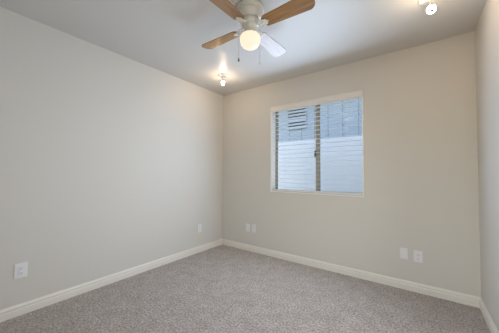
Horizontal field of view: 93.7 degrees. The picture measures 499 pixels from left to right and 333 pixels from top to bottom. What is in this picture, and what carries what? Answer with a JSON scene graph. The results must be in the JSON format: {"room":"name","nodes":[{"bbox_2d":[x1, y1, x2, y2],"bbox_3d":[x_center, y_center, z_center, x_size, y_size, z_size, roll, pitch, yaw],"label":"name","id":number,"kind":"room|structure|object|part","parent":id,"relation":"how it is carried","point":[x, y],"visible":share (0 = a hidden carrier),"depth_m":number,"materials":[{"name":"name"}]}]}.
{"room":"empty bedroom","nodes":[
{"label":"empty bedroom","id":0,"kind":"room"},
{"bbox_2d":[0,7,222,309],"bbox_3d":[-1.443,0.003,2.633,0.180,2.440,3.510,-1,-2,36],"label":"wall","id":1,"kind":"structure","parent":0,"point":[111,162],"depth_m":2.31,"materials":[{"name":"white paint"}]},
{"bbox_2d":[14,261,27,278],"bbox_3d":[-1.850,0.841,1.894,0.009,0.120,0.080,-1,-2,36],"label":"wall outlet","id":2,"kind":"object","parent":1,"relation":"attached to","point":[20,269],"visible":1,"depth_m":1.89,"materials":[{"name":"white plastic"}]},
{"bbox_2d":[0,239,221,321],"bbox_3d":[-1.371,1.176,2.540,0.014,0.090,3.150,-1,-2,36],"label":"baseboard","id":3,"kind":"structure","parent":1,"relation":"attached to","point":[11,312],"depth_m":2.29,"materials":[{"name":"white paint"}]},
{"bbox_2d":[0,0,485,95],"bbox_3d":[0.358,-1.322,1.366,4.620,0.150,3.510,-1,-2,36],"label":"ceiling","id":4,"kind":"structure","parent":0,"point":[167,36],"depth_m":2.11,"materials":[{"name":"white paint"}]},
{"bbox_2d":[218,74,227,84],"bbox_3d":[-0.349,-1.134,3.083,0.136,0.127,0.136,-1,-2,36],"label":"ceiling spotlight","id":5,"kind":"object","parent":4,"relation":"attached to","point":[223,76],"visible":1,"depth_m":3.07,"materials":[{"name":"white metal"}]},
{"bbox_2d":[202,0,314,64],"bbox_3d":[0.006,-1.010,1.815,0.771,0.451,0.771,1,-2,-9],"label":"ceiling fan","id":6,"kind":"object","parent":4,"relation":"hanging from","point":[250,14],"visible":1,"depth_m":1.74,"materials":[{"name":"white metal"}]},
{"bbox_3d":[-0.248,-1.076,2.002,0.392,0.006,0.132,-1,9,36],"label":"blade","id":7,"kind":"part","parent":6,"relation":"part of","materials":[{"name":"brown wood"}]},
{"bbox_3d":[-0.179,-1.089,1.564,0.132,0.006,0.392,13,6,36],"label":"blade","id":8,"kind":"part","parent":6,"relation":"part of","materials":[{"name":"brown wood"}]},
{"bbox_3d":[0.005,-0.968,1.814,0.160,0.110,0.160,-1,-2,36],"label":"lamp shade","id":9,"kind":"part","parent":6,"relation":"part of","materials":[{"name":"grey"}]},
{"bbox_3d":[0.191,-1.071,2.071,0.132,0.006,0.392,-14,-10,35],"label":"blade","id":10,"kind":"part","parent":6,"relation":"part of","materials":[{"name":"white wood"}]},
{"bbox_3d":[0.260,-1.084,1.633,0.392,0.006,0.132,-1,-13,36],"label":"blade","id":11,"kind":"part","parent":6,"relation":"part of","materials":[{"name":"brown wood"}]},
{"bbox_2d":[418,0,435,13],"bbox_3d":[1.310,-1.159,1.700,0.136,0.145,0.136,-1,-2,36],"label":"ceiling spotlight","id":12,"kind":"object","parent":4,"relation":"attached to","point":[431,9],"visible":1,"depth_m":1.70,"materials":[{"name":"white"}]},
{"bbox_3d":[1.295,-1.120,1.666,0.054,0.059,0.057,-1,-2,36],"label":"bulb","id":13,"kind":"part","parent":12,"relation":"part of","materials":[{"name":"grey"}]},
{"bbox_2d":[0,245,489,332],"bbox_3d":[0.344,1.252,1.286,4.620,0.120,3.510,-1,-2,36],"label":"floor","id":14,"kind":"structure","parent":0,"point":[221,288],"depth_m":2.03,"materials":[{"name":"carpet"}]},
{"bbox_2d":[222,31,480,296],"bbox_3d":[0.839,0.028,3.030,3.040,2.440,0.180,-1,-2,36],"label":"wall","id":15,"kind":"structure","parent":0,"point":[421,190],"depth_m":2.46,"materials":[{"name":"white paint"}]},
{"bbox_2d":[246,224,249,231],"bbox_3d":[-0.025,0.918,3.512,0.068,0.116,0.007,-1,-2,36],"label":"blank wall plate","id":16,"kind":"object","parent":15,"relation":"attached to","point":[247,225],"visible":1,"depth_m":3.50,"materials":[{"name":"white plastic"}]},
{"bbox_2d":[252,224,255,232],"bbox_3d":[0.066,0.914,3.446,0.066,0.116,0.009,-1,-2,36],"label":"wall outlet","id":17,"kind":"object","parent":15,"relation":"attached to","point":[253,225],"visible":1,"depth_m":3.44,"materials":[{"name":"white plastic"}]},
{"bbox_2d":[270,97,363,196],"bbox_3d":[0.837,-0.248,3.034,1.204,1.198,0.181,-1,-2,36],"label":"window","id":18,"kind":"structure","parent":15,"relation":"in","point":[316,155],"depth_m":3.07,"materials":[{"name":"beige metal"}]},
{"bbox_3d":[0.873,-0.251,3.083,1.188,1.190,0.060,-1,-2,36],"label":"frame","id":19,"kind":"part","parent":18,"relation":"part of","materials":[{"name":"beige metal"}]},
{"bbox_3d":[0.652,-0.247,3.228,0.628,1.158,0.022,-1,-2,36],"label":"sash","id":20,"kind":"part","parent":18,"relation":"part of","materials":[{"name":"clear glass"}]},
{"bbox_2d":[271,90,362,195],"bbox_3d":[0.803,-0.258,2.988,1.196,1.187,0.083,-1,-2,36],"label":"window blind","id":21,"kind":"object","parent":18,"relation":"attached to","point":[355,94],"visible":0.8,"depth_m":2.94,"materials":[{"name":"white plastic"}]},
{"bbox_3d":[0.811,-0.250,2.964,0.002,1.120,0.002,-1,-2,36],"label":"ladder cord","id":22,"kind":"part","parent":21,"relation":"part of","materials":[{"name":"white plastic"}]},
{"bbox_3d":[0.808,0.322,2.980,1.170,0.026,0.052,-1,-2,36],"label":"rail","id":23,"kind":"part","parent":21,"relation":"part of","materials":[{"name":"white plastic"}]},
{"bbox_3d":[1.118,-0.254,2.918,0.565,1.158,0.022,-1,-2,36],"label":"sash","id":24,"kind":"part","parent":18,"relation":"part of","materials":[{"name":"clear glass"}]},
{"bbox_2d":[222,239,480,307],"bbox_3d":[0.775,1.199,2.915,3.040,0.090,0.014,-1,-2,36],"label":"baseboard","id":25,"kind":"structure","parent":15,"relation":"attached to","point":[454,296],"depth_m":2.53,"materials":[{"name":"white paint"}]},
{"bbox_2d":[400,248,407,259],"bbox_3d":[1.558,0.877,2.360,0.066,0.108,0.007,-1,-2,36],"label":"blank wall plate","id":26,"kind":"object","parent":15,"relation":"attached to","point":[403,251],"visible":1,"depth_m":2.36,"materials":[{"name":"white plastic"}]},
{"bbox_2d":[414,250,422,262],"bbox_3d":[1.652,0.882,2.290,0.074,0.112,0.009,-1,-2,36],"label":"wall outlet","id":27,"kind":"object","parent":15,"relation":"attached to","point":[418,255],"visible":1,"depth_m":2.29,"materials":[{"name":"white plastic"}]},
{"bbox_2d":[475,0,498,331],"bbox_3d":[1.135,-0.041,0.755,0.120,2.440,3.510,-1,-2,36],"label":"wall","id":28,"kind":"structure","parent":0,"point":[487,28],"depth_m":1.74,"materials":[{"name":"white paint"}]},
{"bbox_2d":[479,298,498,332],"bbox_3d":[1.737,1.166,1.666,0.014,0.090,0.900,-1,-2,36],"label":"baseboard","id":29,"kind":"structure","parent":28,"relation":"attached to","point":[485,313],"depth_m":1.79,"materials":[{"name":"white paint"}]},
{"label":"outside","id":30,"kind":"structure","parent":0,"visible":0},
{"bbox_3d":[3.465,1.575,6.632,21.000,0.100,8.820,-1,-2,36],"label":"ground","id":31,"kind":"structure","parent":30,"visible":0},
{"bbox_2d":[278,97,361,141],"bbox_3d":[1.868,-0.226,5.786,17.680,3.430,2.570,-1,-2,36],"label":"neighbouring house","id":32,"kind":"structure","parent":31,"relation":"on","point":[307,129],"depth_m":5.10,"materials":[{"name":"blue"}]},
{"bbox_2d":[288,107,306,129],"bbox_3d":[1.109,-1.146,5.465,0.470,0.540,0.035,-1,-2,36],"label":"vent","id":33,"kind":"object","parent":32,"relation":"attached to","point":[305,111],"depth_m":5.45,"materials":[{"name":"grey paint"}]},
{"bbox_2d":[278,135,362,192],"bbox_3d":[1.409,0.446,4.686,16.000,2.012,0.150,-1,-2,36],"label":"wall","id":34,"kind":"structure","parent":31,"relation":"on","point":[350,178],"depth_m":4.56,"materials":[{"name":"white"}]}
]}

